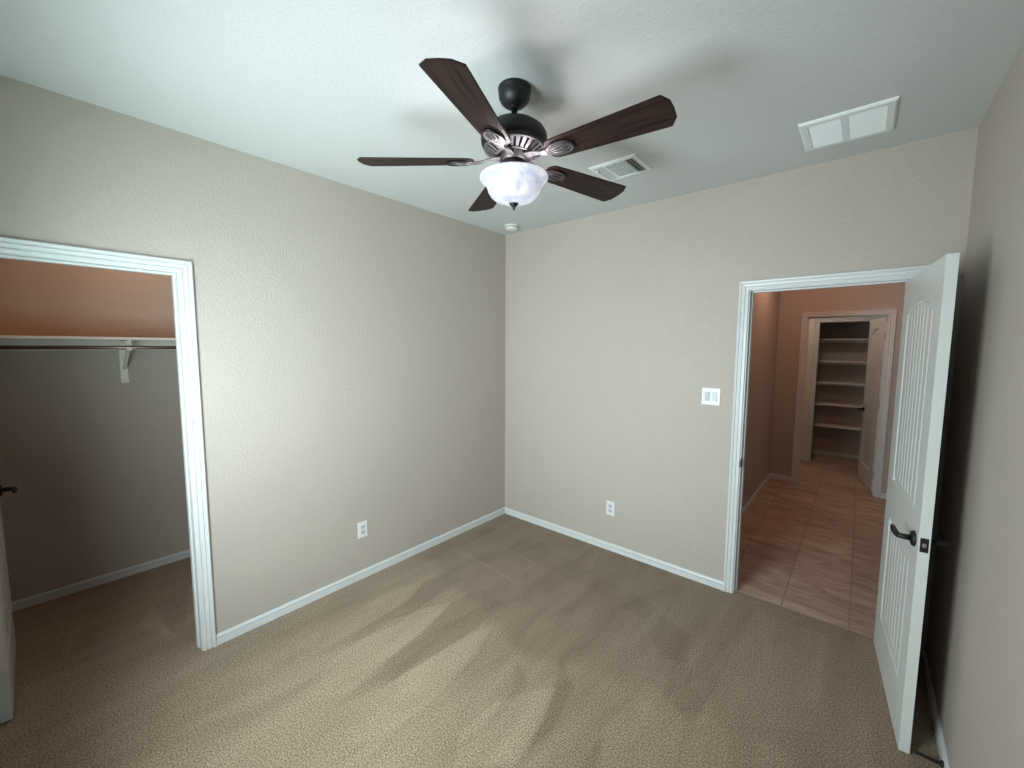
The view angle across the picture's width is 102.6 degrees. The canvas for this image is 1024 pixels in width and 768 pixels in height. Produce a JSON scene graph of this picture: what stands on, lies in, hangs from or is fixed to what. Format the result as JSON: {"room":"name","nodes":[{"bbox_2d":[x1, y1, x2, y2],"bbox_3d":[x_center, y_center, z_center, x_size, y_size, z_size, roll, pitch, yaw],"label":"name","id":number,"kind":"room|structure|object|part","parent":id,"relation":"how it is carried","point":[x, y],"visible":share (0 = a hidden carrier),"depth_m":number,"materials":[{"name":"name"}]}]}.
{"room":"empty bedroom","nodes":[
{"label":"empty bedroom","id":0,"kind":"room"},
{"bbox_2d":[0,258,189,601],"bbox_3d":[-2.187,-0.024,3.673,0.100,2.763,3.320,5,7,40],"label":"wall","id":1,"kind":"structure","parent":0,"point":[95,460],"depth_m":2.79,"materials":[{"name":"paint"}]},
{"bbox_2d":[0,335,175,350],"bbox_3d":[-2.507,-0.285,2.935,0.335,0.088,1.820,5,7,40],"label":"closet shelf","id":2,"kind":"object","parent":1,"relation":"attached to","point":[4,339],"visible":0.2,"depth_m":2.67,"materials":[{"name":"paint"}]},
{"bbox_2d":[12,549,189,611],"bbox_3d":[-2.637,1.354,3.188,0.013,0.060,1.820,5,7,40],"label":"baseboard","id":3,"kind":"structure","parent":1,"relation":"attached to","point":[79,586],"depth_m":2.87,"materials":[{"name":"paint"}]},
{"bbox_2d":[118,340,131,382],"bbox_3d":[-2.636,-0.149,2.807,0.320,0.300,0.040,5,7,40],"label":"shelf bracket","id":4,"kind":"object","parent":1,"relation":"attached to","point":[123,353],"visible":1,"depth_m":2.89,"materials":[{"name":"paint"}]},
{"bbox_2d":[0,345,175,349],"bbox_3d":[-2.410,-0.253,2.855,0.024,0.024,1.820,5,7,40],"label":"closet rod","id":5,"kind":"object","parent":4,"relation":"attached to","point":[2,347],"visible":0.49,"depth_m":2.49,"materials":[{"name":"metal"}]},
{"bbox_2d":[0,75,505,633],"bbox_3d":[-1.188,0.057,2.826,0.115,2.763,3.320,5,7,40],"label":"wall","id":6,"kind":"structure","parent":0,"point":[351,340],"depth_m":2.56,"materials":[{"name":"paint"}]},
{"bbox_2d":[0,485,17,723],"bbox_3d":[-2.503,0.464,1.954,0.716,2.032,0.169,5,7,40],"label":"door","id":7,"kind":"structure","parent":6,"relation":"in","point":[7,631],"depth_m":1.94,"materials":[{"name":"paint"}]},
{"bbox_3d":[-2.708,0.563,2.171,0.064,0.064,0.015,5,7,40],"label":"lever handle","id":8,"kind":"part","parent":7,"relation":"part of","materials":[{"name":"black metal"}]},
{"bbox_3d":[-2.655,0.563,2.167,0.110,0.025,0.055,5,7,40],"label":"lever","id":9,"kind":"part","parent":7,"relation":"part of","materials":[{"name":"black metal"}]},
{"bbox_2d":[0,236,216,650],"bbox_3d":[-1.981,0.444,1.915,0.133,2.109,0.870,5,7,40],"label":"door frame","id":10,"kind":"structure","parent":6,"relation":"attached to","point":[180,271],"depth_m":2.14,"materials":[{"name":"paint"}]},
{"bbox_2d":[216,507,504,645],"bbox_3d":[-0.866,1.359,3.232,0.013,0.060,2.455,5,7,40],"label":"baseboard","id":11,"kind":"structure","parent":6,"relation":"attached to","point":[255,622],"depth_m":2.85,"materials":[{"name":"paint"}]},
{"bbox_2d":[357,520,367,538],"bbox_3d":[-1.077,1.049,2.957,0.009,0.118,0.075,5,7,40],"label":"wall outlet","id":12,"kind":"object","parent":6,"relation":"attached to","point":[362,526],"visible":1,"depth_m":2.95,"materials":[{"name":"white plastic"}]},
{"bbox_2d":[0,513,940,767],"bbox_3d":[-0.519,1.473,2.329,4.562,0.001,3.480,5,7,40],"label":"floor","id":13,"kind":"structure","parent":0,"point":[507,641],"depth_m":2.10,"materials":[{"name":"carpet"}]},
{"bbox_2d":[0,0,1023,234],"bbox_3d":[1.401,-1.441,3.865,5.200,0.060,8.690,5,7,40],"label":"ceiling","id":14,"kind":"structure","parent":0,"point":[316,87],"depth_m":1.59,"materials":[{"name":"paint"}]},
{"bbox_2d":[504,223,518,230],"bbox_3d":[-0.004,-1.374,3.608,0.128,0.040,0.128,5,7,40],"label":"smoke detector","id":15,"kind":"object","parent":14,"relation":"attached to","point":[511,226],"visible":1,"depth_m":3.57,"materials":[{"name":"white plastic"}]},
{"bbox_2d":[357,58,676,211],"bbox_3d":[0.046,-0.976,1.695,1.214,0.489,1.251,5,7,40],"label":"ceiling fan","id":16,"kind":"object","parent":14,"relation":"hanging from","point":[513,139],"visible":1,"depth_m":1.60,"materials":[{"name":"brown wood"}]},
{"bbox_3d":[-0.398,-0.934,1.723,0.484,0.006,0.148,0,17,1],"label":"blade","id":17,"kind":"part","parent":16,"relation":"part of","materials":[{"name":"brown wood"}]},
{"bbox_3d":[-0.123,-0.897,1.334,0.148,0.006,0.484,15,9,17],"label":"blade","id":18,"kind":"part","parent":16,"relation":"part of","materials":[{"name":"brown wood"}]},
{"bbox_3d":[-0.111,-0.967,2.105,0.148,0.006,0.484,-14,9,-16],"label":"blade","id":19,"kind":"part","parent":16,"relation":"part of","materials":[{"name":"brown wood"}]},
{"bbox_3d":[0.008,-0.816,1.728,0.287,0.110,0.287,5,7,40],"label":"lamp shade","id":20,"kind":"part","parent":16,"relation":"part of","materials":[{"name":"white glass"}]},
{"bbox_3d":[0.341,-0.951,1.951,0.484,0.006,0.148,-3,-6,-35],"label":"blade","id":21,"kind":"part","parent":16,"relation":"part of","materials":[{"name":"brown wood"}]},
{"bbox_3d":[0.334,-0.908,1.474,0.484,0.006,0.148,4,-6,37],"label":"blade","id":22,"kind":"part","parent":16,"relation":"part of","materials":[{"name":"brown wood"}]},
{"bbox_2d":[588,153,652,180],"bbox_3d":[0.647,-1.272,2.445,0.294,0.028,0.255,5,7,40],"label":"ceiling vent","id":23,"kind":"object","parent":14,"relation":"in","point":[629,165],"visible":1,"depth_m":2.43,"materials":[{"name":"metal"}]},
{"bbox_2d":[798,95,899,151],"bbox_3d":[1.610,-1.232,1.971,0.356,0.012,0.339,5,7,40],"label":"ceiling vent","id":24,"kind":"object","parent":14,"relation":"in","point":[879,117],"visible":1,"depth_m":1.94,"materials":[{"name":"metal"}]},
{"bbox_3d":[1.548,-1.238,2.023,0.122,0.010,0.272,5,7,40],"label":"louvre panel","id":25,"kind":"part","parent":24,"relation":"part of","materials":[{"name":"metal"}]},
{"bbox_3d":[1.667,-1.228,1.923,0.134,0.010,0.272,5,7,40],"label":"louvre panel","id":26,"kind":"part","parent":24,"relation":"part of","materials":[{"name":"metal"}]},
{"bbox_2d":[505,127,978,658],"bbox_3d":[0.845,0.020,3.349,5.200,2.763,0.115,5,7,40],"label":"wall","id":27,"kind":"structure","parent":0,"point":[617,322],"depth_m":3.00,"materials":[{"name":"paint"}]},
{"bbox_2d":[606,500,614,515],"bbox_3d":[0.812,1.026,3.382,0.075,0.118,0.009,5,7,40],"label":"wall outlet","id":28,"kind":"object","parent":27,"relation":"attached to","point":[610,506],"visible":1,"depth_m":3.38,"materials":[{"name":"white plastic"}]},
{"bbox_2d":[505,507,722,590],"bbox_3d":[0.695,1.342,3.506,2.034,0.060,0.013,5,7,40],"label":"baseboard","id":29,"kind":"structure","parent":27,"relation":"attached to","point":[689,574],"depth_m":3.32,"materials":[{"name":"paint"}]},
{"bbox_2d":[701,387,720,405],"bbox_3d":[1.368,0.086,2.821,0.118,0.118,0.015,5,7,40],"label":"light switch","id":30,"kind":"object","parent":27,"relation":"attached to","point":[710,396],"visible":1,"depth_m":2.82,"materials":[{"name":"white plastic"}]},
{"bbox_2d":[723,265,928,593],"bbox_3d":[1.858,0.410,2.504,0.913,2.109,0.133,5,7,40],"label":"door frame","id":31,"kind":"structure","parent":27,"relation":"attached to","point":[747,289],"depth_m":2.69,"materials":[{"name":"paint"}]},
{"bbox_2d":[873,253,959,753],"bbox_3d":[1.871,0.496,1.940,0.169,2.032,0.802,4,6,35],"label":"door","id":32,"kind":"structure","parent":27,"relation":"in","point":[930,295],"depth_m":1.76,"materials":[{"name":"paint"}]},
{"bbox_3d":[1.655,0.632,1.749,0.055,0.025,0.110,4,6,35],"label":"lever","id":33,"kind":"part","parent":32,"relation":"part of","materials":[{"name":"black metal"}]},
{"bbox_3d":[1.656,0.637,1.696,0.015,0.064,0.064,4,6,35],"label":"lever handle","id":34,"kind":"part","parent":32,"relation":"part of","materials":[{"name":"black metal"}]},
{"bbox_3d":[1.640,0.643,1.631,0.025,0.058,0.002,4,6,35],"label":"latch plate","id":35,"kind":"part","parent":32,"relation":"part of","materials":[{"name":"black metal"}]},
{"bbox_3d":[1.748,0.638,1.683,0.055,0.025,0.110,4,6,35],"label":"lever","id":36,"kind":"part","parent":32,"relation":"part of","materials":[{"name":"black metal"}]},
{"bbox_2d":[742,291,780,507],"bbox_3d":[2.363,-0.043,4.141,0.100,2.763,3.065,5,7,40],"label":"wall","id":37,"kind":"structure","parent":0,"point":[766,305],"depth_m":4.54,"materials":[{"name":"paint"}]},
{"bbox_2d":[742,473,769,515],"bbox_3d":[2.383,1.292,4.206,0.013,0.060,3.015,5,7,40],"label":"baseboard","id":38,"kind":"structure","parent":37,"relation":"attached to","point":[744,509],"depth_m":4.60,"materials":[{"name":"paint"}]},
{"bbox_2d":[800,319,814,455],"bbox_3d":[4.777,-0.184,5.836,2.450,2.763,0.115,5,7,40],"label":"wall","id":39,"kind":"structure","parent":0,"point":[812,321],"depth_m":6.10,"materials":[{"name":"paint"}]},
{"bbox_2d":[805,316,886,460],"bbox_3d":[4.764,0.120,5.861,0.811,2.119,0.133,5,7,40],"label":"door frame","id":40,"kind":"structure","parent":39,"relation":"attached to","point":[818,321],"depth_m":6.03,"materials":[{"name":"paint"}]},
{"bbox_2d":[737,453,885,638],"bbox_3d":[3.526,1.317,4.582,2.550,0.046,5.205,5,7,40],"label":"floor","id":41,"kind":"structure","parent":0,"point":[811,546],"depth_m":3.50,"materials":[{"name":"tile"}]},
{"bbox_2d":[769,283,905,492],"bbox_3d":[3.921,-0.098,4.835,2.450,2.763,0.115,5,7,40],"label":"wall","id":42,"kind":"structure","parent":0,"point":[793,304],"depth_m":5.06,"materials":[{"name":"paint"}]},
{"bbox_2d":[770,473,790,481],"bbox_3d":[3.442,1.201,5.272,0.238,0.060,0.013,5,7,40],"label":"baseboard","id":43,"kind":"structure","parent":42,"relation":"attached to","point":[773,476],"depth_m":5.26,"materials":[{"name":"paint"}]},
{"bbox_2d":[791,309,896,497],"bbox_3d":[3.898,0.206,4.869,0.851,2.119,0.133,5,7,40],"label":"door frame","id":44,"kind":"structure","parent":42,"relation":"attached to","point":[891,314],"depth_m":4.67,"materials":[{"name":"paint"}]},
{"bbox_2d":[857,317,886,491],"bbox_3d":[4.407,0.227,5.012,0.169,2.032,0.751,3,6,30],"label":"door","id":45,"kind":"structure","parent":42,"relation":"in","point":[877,331],"depth_m":4.97,"materials":[{"name":"paint"}]},
{"bbox_2d":[881,493,886,498],"bbox_3d":[4.253,1.267,4.584,0.191,0.060,0.013,5,7,40],"label":"baseboard","id":46,"kind":"structure","parent":42,"relation":"attached to","point":[883,495],"depth_m":4.63,"materials":[{"name":"paint"}]},
{"bbox_2d":[812,322,869,454],"bbox_3d":[5.238,-0.220,6.259,1.400,2.763,0.100,5,7,40],"label":"wall","id":47,"kind":"structure","parent":0,"point":[846,441],"depth_m":6.35,"materials":[{"name":"paint"}]},
{"bbox_2d":[811,449,858,458],"bbox_3d":[5.195,1.113,6.337,1.200,0.060,0.013,5,7,40],"label":"baseboard","id":48,"kind":"structure","parent":47,"relation":"attached to","point":[851,456],"depth_m":6.43,"materials":[{"name":"paint"}]},
{"bbox_2d":[813,422,860,430],"bbox_3d":[5.104,0.679,6.188,1.200,0.060,0.300,5,7,40],"label":"shelf","id":49,"kind":"object","parent":47,"relation":"attached to","point":[858,428],"visible":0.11,"depth_m":6.23,"materials":[{"name":"paint"}]},
{"bbox_2d":[815,401,862,407],"bbox_3d":[5.106,0.344,6.157,1.200,0.060,0.300,5,7,40],"label":"shelf","id":50,"kind":"object","parent":47,"relation":"attached to","point":[816,402],"visible":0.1,"depth_m":6.22,"materials":[{"name":"paint"}]},
{"bbox_2d":[816,381,864,386],"bbox_3d":[5.107,0.018,6.128,1.200,0.060,0.300,5,7,40],"label":"shelf","id":51,"kind":"object","parent":47,"relation":"attached to","point":[817,382],"visible":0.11,"depth_m":6.24,"materials":[{"name":"paint"}]},
{"bbox_2d":[818,360,866,364],"bbox_3d":[5.109,-0.307,6.099,1.200,0.060,0.300,5,7,40],"label":"shelf","id":52,"kind":"object","parent":47,"relation":"attached to","point":[819,361],"visible":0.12,"depth_m":6.21,"materials":[{"name":"paint"}]},
{"bbox_2d":[819,339,868,342],"bbox_3d":[5.111,-0.639,6.069,1.200,0.060,0.300,5,7,40],"label":"shelf","id":53,"kind":"object","parent":47,"relation":"attached to","point":[820,340],"visible":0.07,"depth_m":6.21,"materials":[{"name":"paint"}]},
{"bbox_2d":[925,42,1023,767],"bbox_3d":[1.203,0.252,0.797,0.115,2.763,3.320,5,7,40],"label":"wall","id":54,"kind":"structure","parent":0,"point":[974,650],"depth_m":1.47,"materials":[{"name":"paint"}]},
{"bbox_2d":[913,749,943,767],"bbox_3d":[1.678,1.508,1.655,0.086,0.026,0.026,5,7,40],"label":"spring door stop","id":55,"kind":"object","parent":54,"relation":"attached to","point":[916,752],"visible":1,"depth_m":1.65,"materials":[{"name":"black metal"}]},
{"bbox_2d":[921,650,949,767],"bbox_3d":[1.148,1.575,0.958,0.013,0.060,3.320,5,7,40],"label":"baseboard","id":56,"kind":"structure","parent":54,"relation":"attached to","point":[942,751],"depth_m":1.85,"materials":[{"name":"paint"}]}
]}

